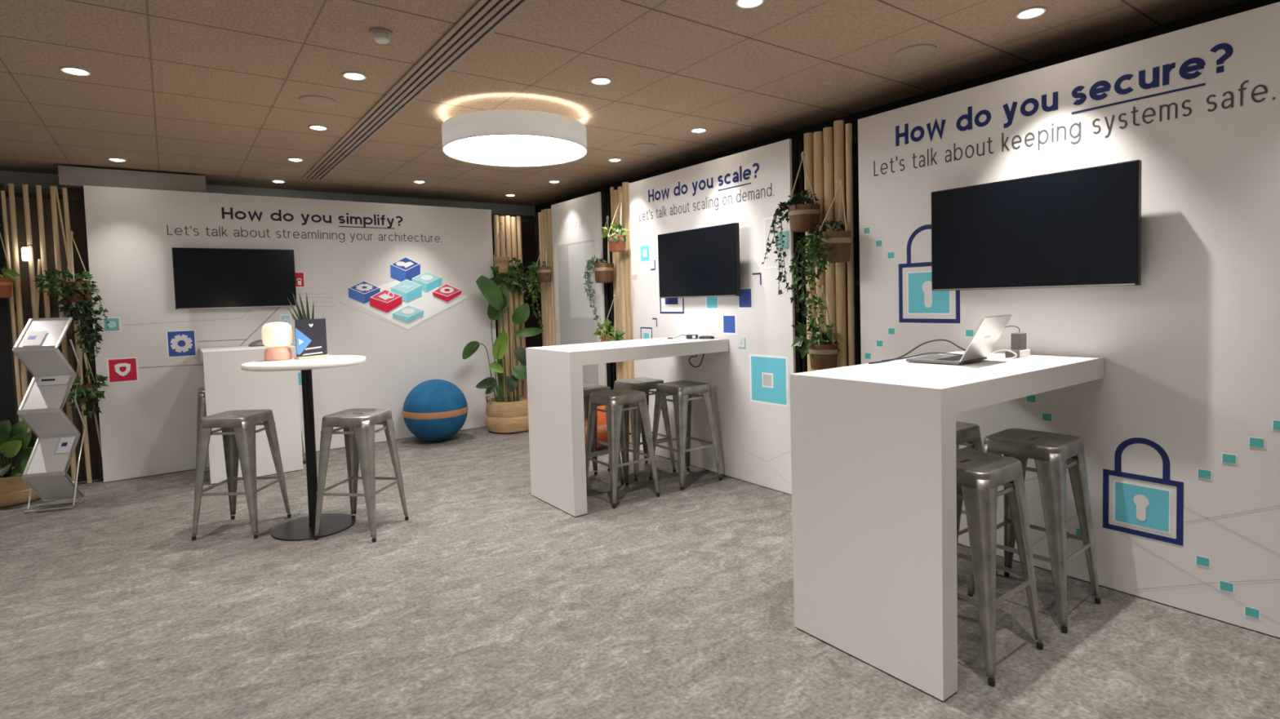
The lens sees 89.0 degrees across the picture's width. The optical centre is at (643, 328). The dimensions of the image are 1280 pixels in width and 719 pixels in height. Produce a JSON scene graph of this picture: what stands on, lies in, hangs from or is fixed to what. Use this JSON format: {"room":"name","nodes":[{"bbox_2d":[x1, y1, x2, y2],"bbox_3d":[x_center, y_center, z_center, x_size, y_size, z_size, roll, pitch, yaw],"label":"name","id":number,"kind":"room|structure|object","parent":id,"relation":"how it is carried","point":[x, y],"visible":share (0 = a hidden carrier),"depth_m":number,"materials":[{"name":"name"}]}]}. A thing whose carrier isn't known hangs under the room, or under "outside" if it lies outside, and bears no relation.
{"room":"exhibition hall","nodes":[
{"label":"exhibition hall","id":0,"kind":"room"},
{"bbox_2d":[0,466,39,507],"bbox_3d":[-4.933,1.198,5.063,0.470,0.296,0.470,-4,3,-36],"label":"basket","id":1,"kind":"object","parent":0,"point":[14,491],"depth_m":4.93,"materials":[{"name":"beige wicker"}]},
{"bbox_2d":[0,170,540,346],"bbox_3d":[-4.303,-0.087,6.553,7.147,2.688,0.100,-4,3,-36],"label":"wall","id":2,"kind":"structure","parent":0,"point":[18,179],"depth_m":7.05,"materials":[{"name":"grey paint"}]},
{"bbox_2d":[57,165,206,192],"bbox_3d":[-4.579,-1.299,5.894,1.010,0.157,0.550,-4,3,-36],"label":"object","id":3,"kind":"structure","parent":2,"relation":"attached to","point":[72,178],"depth_m":5.64,"materials":[{"name":"grey paint"}]},
{"bbox_2d":[0,0,1244,205],"bbox_3d":[-1.260,-1.372,2.252,7.347,0.100,10.580,-4,3,-36],"label":"ceiling","id":4,"kind":"structure","parent":0,"point":[212,89],"depth_m":3.56,"materials":[{"name":"tile"}]},
{"bbox_2d":[59,66,91,75],"bbox_3d":[-2.911,-1.315,3.340,0.124,0.016,0.124,-4,3,-36],"label":"recessed light","id":5,"kind":"object","parent":4,"relation":"in","point":[68,69],"visible":1,"depth_m":3.33,"materials":[{"name":"white"}]},
{"bbox_2d":[106,157,126,161],"bbox_3d":[-4.275,-1.367,5.290,0.124,0.016,0.124,-4,3,-36],"label":"recessed light","id":6,"kind":"object","parent":4,"relation":"in","point":[115,159],"visible":1,"depth_m":5.27,"materials":[{"name":"white"}]},
{"bbox_2d":[271,179,285,182],"bbox_3d":[-3.580,-1.438,6.389,0.124,0.016,0.124,-4,3,-36],"label":"recessed light","id":7,"kind":"object","parent":4,"relation":"in","point":[273,180],"visible":1,"depth_m":6.36,"materials":[{"name":"white"}]},
{"bbox_2d":[277,165,302,171],"bbox_3d":[-3.160,-1.427,5.829,0.204,0.011,0.204,-4,3,-36],"label":"ceiling speaker","id":8,"kind":"object","parent":4,"relation":"attached to","point":[286,168],"visible":1,"depth_m":5.80,"materials":[{"name":"beige"}]},
{"bbox_2d":[287,157,303,161],"bbox_3d":[-2.923,-1.414,5.469,0.124,0.016,0.124,-4,3,-36],"label":"recessed light","id":9,"kind":"object","parent":4,"relation":"in","point":[294,159],"visible":1,"depth_m":5.45,"materials":[{"name":"white"}]},
{"bbox_2d":[298,95,336,106],"bbox_3d":[-1.969,-1.373,3.938,0.204,0.011,0.204,-4,3,-36],"label":"ceiling speaker","id":10,"kind":"object","parent":4,"relation":"attached to","point":[316,100],"visible":1,"depth_m":3.91,"materials":[{"name":"beige plastic"}]},
{"bbox_2d":[308,124,328,130],"bbox_3d":[-2.257,-1.389,4.520,0.124,0.016,0.124,-4,3,-36],"label":"recessed light","id":11,"kind":"object","parent":4,"relation":"in","point":[319,127],"visible":1,"depth_m":4.50,"materials":[{"name":"white"}]},
{"bbox_2d":[342,71,366,79],"bbox_3d":[-1.565,-1.363,3.527,0.124,0.016,0.124,-4,3,-36],"label":"recessed light","id":12,"kind":"object","parent":4,"relation":"in","point":[351,75],"visible":1,"depth_m":3.51,"materials":[{"name":"white"}]},
{"bbox_2d":[369,26,392,44],"bbox_3d":[-1.198,-1.334,2.979,0.100,0.045,0.100,-4,3,-36],"label":"smoke detector","id":13,"kind":"object","parent":4,"relation":"attached to","point":[381,35],"visible":1,"depth_m":2.95,"materials":[{"name":"beige plastic"}]},
{"bbox_2d":[302,0,531,180],"bbox_3d":[-1.226,-1.378,3.588,0.173,0.012,6.700,-4,3,-36],"label":"ceiling vent","id":14,"kind":"object","parent":4,"relation":"in","point":[484,18],"visible":1,"depth_m":3.49,"materials":[{"name":"black"}]},
{"bbox_2d":[413,180,425,182],"bbox_3d":[-2.277,-1.487,6.618,0.124,0.016,0.124,-4,3,-36],"label":"recessed light","id":15,"kind":"object","parent":4,"relation":"in","point":[414,181],"visible":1,"depth_m":6.59,"materials":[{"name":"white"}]},
{"bbox_2d":[441,109,587,166],"bbox_3d":[-0.866,-1.313,4.409,0.962,0.239,0.962,-4,3,-36],"label":"lamp","id":16,"kind":"object","parent":4,"relation":"hanging from","point":[495,137],"visible":1,"depth_m":4.13,"materials":[{"name":"grey fabric"}]},
{"bbox_2d":[443,134,586,165],"bbox_3d":[-0.862,-1.202,4.414,0.944,0.006,0.944,-4,3,-36],"label":"diffuser","id":17,"kind":"object","parent":16,"relation":"attached to","point":[483,149],"depth_m":4.35,"materials":[{"name":"white"}]},
{"bbox_2d":[548,180,559,182],"bbox_3d":[-0.934,-1.535,6.827,0.124,0.016,0.124,-4,3,-36],"label":"recessed light","id":18,"kind":"object","parent":4,"relation":"in","point":[549,181],"visible":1,"depth_m":6.80,"materials":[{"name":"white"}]},
{"bbox_2d":[590,76,612,84],"bbox_3d":[-0.242,-1.410,3.722,0.124,0.016,0.124,-4,3,-36],"label":"recessed light","id":19,"kind":"object","parent":4,"relation":"in","point":[597,80],"visible":1,"depth_m":3.70,"materials":[{"name":"white"}]},
{"bbox_2d":[608,158,621,161],"bbox_3d":[-0.259,-1.509,5.848,0.124,0.016,0.124,-4,3,-36],"label":"recessed light","id":20,"kind":"object","parent":4,"relation":"in","point":[609,159],"visible":1,"depth_m":5.82,"materials":[{"name":"white"}]},
{"bbox_2d":[631,142,657,149],"bbox_3d":[0.009,-1.497,5.362,0.204,0.011,0.204,-4,3,-36],"label":"ceiling speaker","id":21,"kind":"object","parent":4,"relation":"attached to","point":[643,145],"visible":1,"depth_m":5.33,"materials":[{"name":"beige"}]},
{"bbox_2d":[690,127,706,133],"bbox_3d":[0.414,-1.484,4.890,0.124,0.016,0.124,-4,3,-36],"label":"recessed light","id":22,"kind":"object","parent":4,"relation":"in","point":[699,130],"visible":1,"depth_m":4.87,"materials":[{"name":"white"}]},
{"bbox_2d":[735,0,764,8],"bbox_3d":[0.452,-1.386,2.768,0.124,0.016,0.124,-4,3,-36],"label":"recessed light","id":23,"kind":"object","parent":4,"relation":"in","point":[740,3],"visible":1,"depth_m":2.77,"materials":[{"name":"white"}]},
{"bbox_2d":[822,80,831,84],"bbox_3d":[1.092,-1.460,3.870,0.052,0.007,0.052,-4,3,-36],"label":"ceiling sensor","id":24,"kind":"object","parent":4,"relation":"attached to","point":[824,82],"visible":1,"depth_m":3.86,"materials":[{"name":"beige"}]},
{"bbox_2d":[894,44,937,59],"bbox_3d":[1.427,-1.447,3.414,0.204,0.011,0.204,-4,3,-36],"label":"ceiling speaker","id":25,"kind":"object","parent":4,"relation":"attached to","point":[918,51],"visible":1,"depth_m":3.39,"materials":[{"name":"beige"}]},
{"bbox_2d":[1015,6,1046,19],"bbox_3d":[1.764,-1.433,2.967,0.124,0.016,0.124,-4,3,-36],"label":"recessed light","id":26,"kind":"object","parent":4,"relation":"in","point":[1033,11],"visible":1,"depth_m":2.95,"materials":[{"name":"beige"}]},
{"bbox_2d":[0,426,1279,718],"bbox_3d":[-1.179,1.414,2.382,7.347,0.100,10.580,-4,3,-36],"label":"floor","id":27,"kind":"structure","parent":0,"point":[493,600],"depth_m":2.96,"materials":[{"name":"carpet"}]},
{"bbox_2d":[0,209,18,466],"bbox_3d":[-5.761,0.121,4.994,1.340,2.497,0.040,-4,3,-36],"label":"panel","id":28,"kind":"object","parent":27,"relation":"on","point":[7,410],"visible":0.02,"depth_m":5.35,"materials":[{"name":"black"}]},
{"bbox_2d":[0,419,39,507],"bbox_3d":[-4.921,1.017,5.032,0.470,0.659,0.526,-4,3,-36],"label":"potted plant","id":29,"kind":"object","parent":27,"relation":"on","point":[14,491],"visible":0.77,"depth_m":4.93,"materials":[{"name":"green plant"}]},
{"bbox_2d":[12,317,85,513],"bbox_3d":[-4.431,0.631,4.870,0.293,1.418,0.292,-2,3,-16],"label":"brochure rack","id":30,"kind":"object","parent":27,"relation":"on","point":[41,408],"visible":0.98,"depth_m":4.85,"materials":[{"name":"white metal"}]},
{"bbox_2d":[20,330,47,346],"bbox_3d":[-4.466,0.072,4.775,0.115,0.104,0.103,-2,3,-16],"label":"leaflet","id":31,"kind":"object","parent":30,"relation":"in","point":[32,338],"visible":1,"depth_m":4.77,"materials":[{"name":"white paper"}]},
{"bbox_2d":[27,335,36,339],"bbox_3d":[-4.480,0.068,4.774,0.048,0.025,0.026,-2,3,-16],"label":"print","id":32,"kind":"object","parent":31,"relation":"attached to","point":[29,337],"depth_m":4.78,"materials":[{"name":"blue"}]},
{"bbox_2d":[12,317,72,351],"bbox_3d":[-4.440,0.042,4.820,0.325,0.232,0.315,-4,3,-36],"label":"tray","id":33,"kind":"object","parent":30,"relation":"on","point":[56,328],"depth_m":4.84,"materials":[{"name":"silver metal"}]},
{"bbox_2d":[17,374,76,414],"bbox_3d":[-4.427,0.484,4.841,0.326,0.256,0.315,-4,3,-36],"label":"tray","id":34,"kind":"object","parent":30,"relation":"on","point":[40,399],"depth_m":4.82,"materials":[{"name":"silver metal"}]},
{"bbox_2d":[22,434,80,479],"bbox_3d":[-4.414,0.948,4.862,0.326,0.266,0.315,-4,3,-36],"label":"tray","id":35,"kind":"object","parent":30,"relation":"on","point":[43,463],"depth_m":4.85,"materials":[{"name":"silver metal"}]},
{"bbox_2d":[35,375,70,386],"bbox_3d":[-4.447,0.391,4.910,0.190,0.063,0.055,-2,3,-16],"label":"leaflet","id":36,"kind":"object","parent":30,"relation":"in","point":[55,380],"visible":1,"depth_m":4.91,"materials":[{"name":"white paper"}]},
{"bbox_2d":[40,378,55,381],"bbox_3d":[-4.479,0.388,4.902,0.085,0.015,0.014,-2,3,-16],"label":"print","id":37,"kind":"object","parent":36,"relation":"attached to","point":[42,380],"depth_m":4.90,"materials":[{"name":"grey paper"}]},
{"bbox_2d":[55,436,75,453],"bbox_3d":[-4.368,0.882,4.923,0.090,0.103,0.088,-2,3,-16],"label":"leaflet","id":38,"kind":"object","parent":30,"relation":"in","point":[65,444],"visible":1,"depth_m":4.92,"materials":[{"name":"white paper"}]},
{"bbox_2d":[61,442,67,446],"bbox_3d":[-4.375,0.877,4.923,0.035,0.025,0.022,-2,3,-16],"label":"print","id":39,"kind":"object","parent":38,"relation":"attached to","point":[63,444],"depth_m":4.92,"materials":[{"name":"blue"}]},
{"bbox_2d":[0,183,103,485],"bbox_3d":[-4.914,0.075,5.453,0.553,2.498,0.194,-4,3,-36],"label":"screen","id":40,"kind":"object","parent":27,"relation":"on","point":[43,219],"visible":0.59,"depth_m":5.41,"materials":[{"name":"brown wood"}]},
{"bbox_2d":[0,232,20,297],"bbox_3d":[-5.027,-0.532,5.007,0.259,0.595,0.267,-2,3,-8],"label":"hanging planter","id":41,"kind":"object","parent":40,"relation":"hanging from","point":[6,280],"visible":1,"depth_m":5.06,"materials":[{"name":"brown ceramic"}]},
{"bbox_2d":[21,244,33,261],"bbox_3d":[-4.951,-0.610,5.238,0.069,0.134,0.050,-4,3,-36],"label":"wall lantern","id":42,"kind":"object","parent":40,"relation":"hanging from","point":[25,251],"visible":1,"depth_m":5.22,"materials":[{"name":"white glass"}]},
{"bbox_2d":[33,231,110,360],"bbox_3d":[-4.651,-0.264,5.300,0.467,1.080,0.291,-4,3,-36],"label":"hanging planter","id":43,"kind":"object","parent":40,"relation":"hanging from","point":[77,291],"visible":1,"depth_m":5.30,"materials":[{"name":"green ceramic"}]},
{"bbox_2d":[66,339,108,418],"bbox_3d":[-4.601,0.421,5.357,0.266,0.657,0.290,0,3,35],"label":"hanging planter","id":44,"kind":"object","parent":40,"relation":"hanging from","point":[86,393],"visible":0.88,"depth_m":5.35,"materials":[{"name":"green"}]},
{"bbox_2d":[195,387,206,466],"bbox_3d":[-3.708,0.899,5.736,0.411,0.760,0.411,-4,3,-36],"label":"bar stool","id":45,"kind":"object","parent":27,"relation":"on","point":[202,413],"visible":0.27,"depth_m":5.52,"materials":[{"name":"metal"}]},
{"bbox_2d":[191,408,291,540],"bbox_3d":[-2.643,0.936,4.273,0.411,0.760,0.411,-2,3,0],"label":"bar stool","id":46,"kind":"object","parent":27,"relation":"on","point":[238,430],"visible":1,"depth_m":4.12,"materials":[{"name":"metal"}]},
{"bbox_2d":[200,345,302,484],"bbox_3d":[-3.526,0.719,5.850,0.685,1.100,0.720,-4,3,-36],"label":"counter","id":47,"kind":"object","parent":27,"relation":"on","point":[228,387],"visible":0.79,"depth_m":5.57,"materials":[{"name":"white laminate"}]},
{"bbox_2d":[200,345,296,364],"bbox_3d":[-3.540,0.218,5.827,0.685,0.096,0.720,-4,3,-36],"label":"countertop","id":48,"kind":"structure","parent":47,"relation":"on","point":[234,353],"depth_m":5.51,"materials":[{"name":"white"}]},
{"bbox_2d":[248,339,264,346],"bbox_3d":[-3.481,0.128,6.064,0.340,0.058,0.154,-4,3,-36],"label":"speakerphone","id":49,"kind":"object","parent":47,"relation":"on","point":[257,343],"visible":0.38,"depth_m":5.96,"materials":[{"name":"grey plastic"}]},
{"bbox_2d":[83,185,497,482],"bbox_3d":[-3.187,-0.032,6.552,3.592,2.509,0.065,-4,3,-36],"label":"display panel","id":50,"kind":"object","parent":27,"relation":"on","point":[394,286],"visible":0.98,"depth_m":6.38,"materials":[{"name":"white"}]},
{"bbox_2d":[172,247,296,309],"bbox_3d":[-3.762,-0.462,6.029,0.950,0.544,0.112,-4,3,-36],"label":"television","id":51,"kind":"object","parent":50,"relation":"attached to","point":[204,277],"visible":0.93,"depth_m":5.96,"materials":[{"name":"black"}]},
{"bbox_2d":[240,355,366,541],"bbox_3d":[-2.174,0.754,4.251,0.720,1.099,0.720,-4,3,-36],"label":"pedestal table","id":52,"kind":"object","parent":27,"relation":"on","point":[302,528],"visible":0.94,"depth_m":4.22,"materials":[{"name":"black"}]},
{"bbox_2d":[261,322,292,360],"bbox_3d":[-2.425,0.083,4.317,0.176,0.248,0.176,-4,3,-36],"label":"table lamp","id":53,"kind":"object","parent":52,"relation":"on","point":[277,336],"visible":1,"depth_m":4.25,"materials":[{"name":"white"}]},
{"bbox_2d":[286,293,314,319],"bbox_3d":[-2.335,-0.031,4.479,0.182,0.455,0.136,-2,3,-12],"label":"snake plant","id":54,"kind":"object","parent":52,"relation":"on","point":[300,316],"visible":0.14,"depth_m":4.45,"materials":[{"name":"green plant"}]},
{"bbox_2d":[293,318,329,359],"bbox_3d":[-2.239,0.067,4.391,0.060,0.262,0.216,0,3,34],"label":"table sign","id":55,"kind":"object","parent":52,"relation":"on","point":[310,334],"visible":1,"depth_m":4.38,"materials":[{"name":"grey"}]},
{"bbox_2d":[301,433,306,463],"bbox_3d":[-3.416,0.876,6.048,0.411,0.760,0.411,-4,3,-36],"label":"bar stool","id":56,"kind":"object","parent":27,"relation":"on","point":[303,451],"visible":0.05,"depth_m":6.01,"materials":[{"name":"metal"}]},
{"bbox_2d":[314,408,408,542],"bbox_3d":[-1.817,0.917,4.182,0.411,0.760,0.411,-1,3,9],"label":"bar stool","id":57,"kind":"object","parent":27,"relation":"on","point":[357,425],"visible":1,"depth_m":4.03,"materials":[{"name":"metal"}]},
{"bbox_2d":[402,379,467,441],"bbox_3d":[-2.183,0.860,6.845,0.656,0.650,0.656,-4,4,-36],"label":"ball","id":58,"kind":"object","parent":27,"relation":"on","point":[434,410],"visible":1,"depth_m":6.61,"materials":[{"name":"blue fabric"}]},
{"bbox_2d":[462,275,543,433],"bbox_3d":[-1.580,0.284,7.168,0.570,1.730,0.928,0,3,24],"label":"potted plant","id":59,"kind":"object","parent":27,"relation":"on","point":[507,414],"visible":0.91,"depth_m":7.14,"materials":[{"name":"green plant"}]},
{"bbox_2d":[485,395,528,433],"bbox_3d":[-1.492,0.965,7.351,0.570,0.348,0.570,-4,3,-36],"label":"basket","id":60,"kind":"object","parent":27,"relation":"on","point":[506,415],"depth_m":7.11,"materials":[{"name":"beige wicker"}]},
{"bbox_2d":[491,213,541,395],"bbox_3d":[-1.536,-0.136,7.897,0.658,2.497,0.210,-4,3,-36],"label":"screen","id":61,"kind":"object","parent":27,"relation":"on","point":[518,230],"visible":0.28,"depth_m":7.80,"materials":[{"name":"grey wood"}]},
{"bbox_2d":[489,221,528,300],"bbox_3d":[-1.543,-0.776,7.504,0.541,0.941,0.365,-4,3,-36],"label":"hanging planter","id":62,"kind":"object","parent":61,"relation":"hanging from","point":[502,266],"visible":0.98,"depth_m":7.49,"materials":[{"name":"brown"}]},
{"bbox_2d":[536,208,555,346],"bbox_3d":[-1.054,-0.140,7.678,0.211,2.497,0.541,-4,3,-36],"label":"screen","id":63,"kind":"object","parent":27,"relation":"on","point":[544,219],"visible":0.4,"depth_m":7.58,"materials":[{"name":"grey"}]},
{"bbox_2d":[525,231,551,328],"bbox_3d":[-1.183,-0.551,7.394,0.242,1.102,0.379,-4,3,-36],"label":"hanging planter","id":64,"kind":"object","parent":63,"relation":"hanging from","point":[542,273],"visible":1,"depth_m":7.37,"materials":[{"name":"brown"}]},
{"bbox_2d":[551,191,611,390],"bbox_3d":[-0.675,-0.124,6.990,0.078,2.509,1.010,-4,3,-36],"label":"display panel","id":65,"kind":"object","parent":27,"relation":"on","point":[577,223],"visible":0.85,"depth_m":6.88,"materials":[{"name":"white paint"}]},
{"bbox_2d":[556,239,598,384],"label":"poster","id":66,"kind":"object","parent":65,"relation":"attached to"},
{"bbox_2d":[567,327,587,339],"bbox_3d":[-0.713,0.054,6.992,0.001,0.120,0.420,-4,3,-36],"label":"picture","id":67,"kind":"object","parent":65,"relation":"attached to","point":[572,333],"depth_m":6.99},
{"bbox_2d":[568,241,595,318],"bbox_3d":[-0.650,-0.502,6.856,0.001,0.780,0.530,-4,3,-36],"label":"picture","id":68,"kind":"object","parent":65,"relation":"attached to","point":[580,306],"depth_m":6.88},
{"bbox_2d":[584,403,608,448],"bbox_3d":[-0.506,0.923,6.262,0.486,0.480,0.486,-4,3,-36],"label":"ball","id":69,"kind":"object","parent":27,"relation":"on","point":[602,418],"visible":0.15,"depth_m":6.08,"materials":[{"name":"orange fabric"}]},
{"bbox_2d":[582,383,623,484],"bbox_3d":[-0.446,0.836,5.073,0.411,0.760,0.411,-4,3,-36],"label":"bar stool","id":70,"kind":"object","parent":27,"relation":"on","point":[588,388],"visible":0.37,"depth_m":5.07,"materials":[{"name":"metal"}]},
{"bbox_2d":[606,182,634,446],"bbox_3d":[-0.146,-0.133,6.429,0.211,2.547,0.512,-4,3,-36],"label":"screen","id":71,"kind":"object","parent":27,"relation":"on","point":[621,286],"visible":0.41,"depth_m":6.33,"materials":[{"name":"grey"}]},
{"bbox_2d":[582,215,614,327],"bbox_3d":[-0.460,-0.557,6.436,0.217,1.083,0.442,-4,3,-36],"label":"hanging planter","id":72,"kind":"object","parent":71,"relation":"hanging from","point":[604,272],"visible":0.98,"depth_m":6.33,"materials":[{"name":"brown"}]},
{"bbox_2d":[593,293,625,342],"bbox_3d":[-0.316,-0.051,6.269,0.262,0.565,0.404,-4,3,-36],"label":"hanging planter","id":73,"kind":"object","parent":71,"relation":"hanging from","point":[616,335],"visible":0.81,"depth_m":6.24,"materials":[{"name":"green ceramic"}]},
{"bbox_2d":[600,193,628,251],"bbox_3d":[-0.275,-0.996,6.096,0.281,0.545,0.321,-1,3,11],"label":"hanging planter","id":74,"kind":"object","parent":71,"relation":"hanging from","point":[616,240],"visible":1,"depth_m":6.06,"materials":[{"name":"brown ceramic"}]},
{"bbox_2d":[585,388,659,508],"bbox_3d":[-0.176,0.844,4.737,0.411,0.760,0.411,-4,3,-37],"label":"bar stool","id":75,"kind":"object","parent":27,"relation":"on","point":[617,402],"visible":0.95,"depth_m":4.66,"materials":[{"name":"metal"}]},
{"bbox_2d":[525,336,728,516],"bbox_3d":[-0.085,0.661,4.964,1.420,1.100,0.644,-4,3,-36],"label":"table","id":76,"kind":"object","parent":27,"relation":"on","point":[554,374],"visible":1,"depth_m":4.51,"materials":[{"name":"white laminate"}]},
{"bbox_2d":[525,336,728,366],"bbox_3d":[-0.100,0.160,4.941,1.420,0.096,0.644,-4,3,-36],"label":"countertop","id":77,"kind":"structure","parent":76,"relation":"on","point":[599,353],"depth_m":4.66,"materials":[{"name":"white laminate"}]},
{"bbox_2d":[667,334,697,338],"bbox_3d":[0.316,0.067,5.266,0.252,0.035,0.048,0,3,24],"label":"charger","id":78,"kind":"object","parent":76,"relation":"on","point":[688,336],"visible":1,"depth_m":5.22,"materials":[{"name":"black plastic"}]},
{"bbox_2d":[688,353,704,367],"bbox_3d":[0.412,0.247,5.055,0.033,0.110,0.161,-4,3,-36],"label":"cable","id":79,"kind":"object","parent":76,"relation":"hanging from","point":[704,353],"visible":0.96,"depth_m":5.04,"materials":[{"name":"black plastic"}]},
{"bbox_2d":[698,335,714,338],"bbox_3d":[0.502,0.071,5.192,0.132,0.023,0.054,0,3,36],"label":"remote control","id":80,"kind":"object","parent":76,"relation":"on","point":[702,336],"visible":1,"depth_m":5.17,"materials":[{"name":"black plastic"}]},
{"bbox_2d":[607,377,675,480],"bbox_3d":[-0.027,0.808,5.397,0.411,0.760,0.411,-4,3,-36],"label":"bar stool","id":81,"kind":"object","parent":27,"relation":"on","point":[642,384],"visible":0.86,"depth_m":5.28,"materials":[{"name":"metal"}]},
{"bbox_2d":[648,380,721,490],"bbox_3d":[0.316,0.812,5.113,0.411,0.760,0.411,-4,3,-36],"label":"bar stool","id":82,"kind":"object","parent":27,"relation":"on","point":[682,392],"visible":0.98,"depth_m":5.03,"materials":[{"name":"metal"}]},
{"bbox_2d":[628,138,799,494],"bbox_3d":[0.501,-0.083,5.374,0.079,2.509,1.948,-4,3,-36],"label":"display panel","id":83,"kind":"object","parent":27,"relation":"on","point":[748,383],"visible":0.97,"depth_m":5.04,"materials":[{"name":"white"}]},
{"bbox_2d":[657,222,740,297],"bbox_3d":[0.451,-0.525,5.245,0.112,0.544,0.950,-4,3,-36],"label":"television","id":84,"kind":"object","parent":83,"relation":"attached to","point":[701,262],"visible":1,"depth_m":5.15,"materials":[{"name":"black"}]},
{"bbox_2d":[798,120,861,372],"bbox_3d":[1.316,-0.084,4.420,0.211,2.552,0.546,-4,3,-36],"label":"screen","id":85,"kind":"object","parent":27,"relation":"on","point":[828,161],"visible":0.37,"depth_m":4.33,"materials":[{"name":"brown wood"}]},
{"bbox_2d":[760,151,820,295],"bbox_3d":[0.987,-0.707,4.442,0.242,0.960,0.509,-4,3,-36],"label":"hanging planter","id":86,"kind":"object","parent":85,"relation":"hanging from","point":[802,217],"visible":0.98,"depth_m":4.33,"materials":[{"name":"brown"}]},
{"bbox_2d":[791,284,839,369],"bbox_3d":[1.114,-0.011,4.291,0.270,0.545,0.357,-3,3,-19],"label":"hanging planter","id":87,"kind":"object","parent":85,"relation":"hanging from","point":[823,353],"visible":0.97,"depth_m":4.22,"materials":[{"name":"brown"}]},
{"bbox_2d":[788,178,851,337],"bbox_3d":[1.126,-0.447,4.229,0.264,1.009,0.447,-4,3,-36],"label":"hanging planter","id":88,"kind":"object","parent":85,"relation":"hanging from","point":[834,246],"visible":1,"depth_m":4.15,"materials":[{"name":"brown"}]},
{"bbox_2d":[789,350,1104,701],"bbox_3d":[1.402,0.713,2.928,1.413,1.100,0.669,-4,3,-36],"label":"table","id":89,"kind":"object","parent":27,"relation":"on","point":[873,446],"visible":1,"depth_m":2.47,"materials":[{"name":"white laminate"}]},
{"bbox_2d":[868,339,965,364],"bbox_3d":[1.345,0.106,3.182,0.665,0.090,0.076,-3,3,-21],"label":"cable","id":90,"kind":"object","parent":89,"relation":"on","point":[922,344],"visible":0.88,"depth_m":3.21,"materials":[{"name":"black plastic"}]},
{"bbox_2d":[881,352,963,360],"bbox_3d":[1.367,0.137,3.232,0.496,0.021,0.070,-3,3,-18],"label":"cable","id":91,"kind":"object","parent":89,"relation":"on","point":[926,353],"visible":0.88,"depth_m":3.28,"materials":[{"name":"black plastic"}]},
{"bbox_2d":[789,350,1104,417],"bbox_3d":[1.387,0.212,2.904,1.413,0.096,0.669,-4,3,-36],"label":"countertop","id":92,"kind":"structure","parent":89,"relation":"on","point":[934,389],"depth_m":2.58,"materials":[{"name":"white laminate"}]},
{"bbox_2d":[906,314,1012,364],"bbox_3d":[1.460,0.046,3.024,0.292,0.211,0.358,-4,3,-40],"label":"laptop","id":93,"kind":"object","parent":89,"relation":"on","point":[990,329],"visible":1,"depth_m":2.94,"materials":[{"name":"grey plastic"}]},
{"bbox_2d":[986,349,1017,359],"bbox_3d":[1.672,0.122,3.122,0.092,0.043,0.192,-3,3,-24],"label":"cable","id":94,"kind":"object","parent":89,"relation":"on","point":[1001,349],"visible":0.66,"depth_m":3.09,"materials":[{"name":"white plastic"}]},
{"bbox_2d":[1004,332,1030,359],"bbox_3d":[1.806,0.081,3.160,0.170,0.116,0.060,-4,3,-36],"label":"power adapter","id":95,"kind":"object","parent":89,"relation":"on","point":[1018,340],"visible":0.92,"depth_m":3.15,"materials":[{"name":"white plastic"}]},
{"bbox_2d":[955,421,997,575],"bbox_3d":[1.479,0.863,3.295,0.411,0.760,0.411,-4,3,-36],"label":"bar stool","id":96,"kind":"object","parent":27,"relation":"on","point":[967,434],"visible":0.15,"depth_m":3.19,"materials":[{"name":"metal"}]},
{"bbox_2d":[955,448,1043,687],"bbox_3d":[1.293,0.900,2.616,0.411,0.760,0.411,-4,3,-36],"label":"bar stool","id":97,"kind":"object","parent":27,"relation":"on","point":[979,475],"visible":0.58,"depth_m":2.43,"materials":[{"name":"metal"}]},
{"bbox_2d":[966,428,1101,634],"bbox_3d":[1.770,0.870,2.962,0.411,0.760,0.411,-4,3,-38],"label":"bar stool","id":98,"kind":"object","parent":27,"relation":"on","point":[1051,452],"visible":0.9,"depth_m":2.85,"materials":[{"name":"metal"}]},
{"bbox_2d":[857,1,1279,638],"bbox_3d":[2.613,-0.009,2.473,0.078,2.509,4.123,-4,3,-36],"label":"display panel","id":99,"kind":"object","parent":27,"relation":"on","point":[1180,432],"visible":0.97,"depth_m":2.90,"materials":[{"name":"white"}]},
{"bbox_2d":[931,159,1142,291],"bbox_3d":[1.909,-0.472,3.241,0.112,0.544,0.950,-4,3,-36],"label":"television","id":100,"kind":"object","parent":99,"relation":"attached to","point":[1082,227],"visible":1,"depth_m":3.13,"materials":[{"name":"black"}]},
{"bbox_2d":[534,0,1279,390],"bbox_3d":[1.679,-0.164,4.484,0.100,2.688,10.480,-4,3,-36],"label":"wall","id":101,"kind":"structure","parent":0,"point":[797,135],"depth_m":4.01,"materials":[{"name":"black"}]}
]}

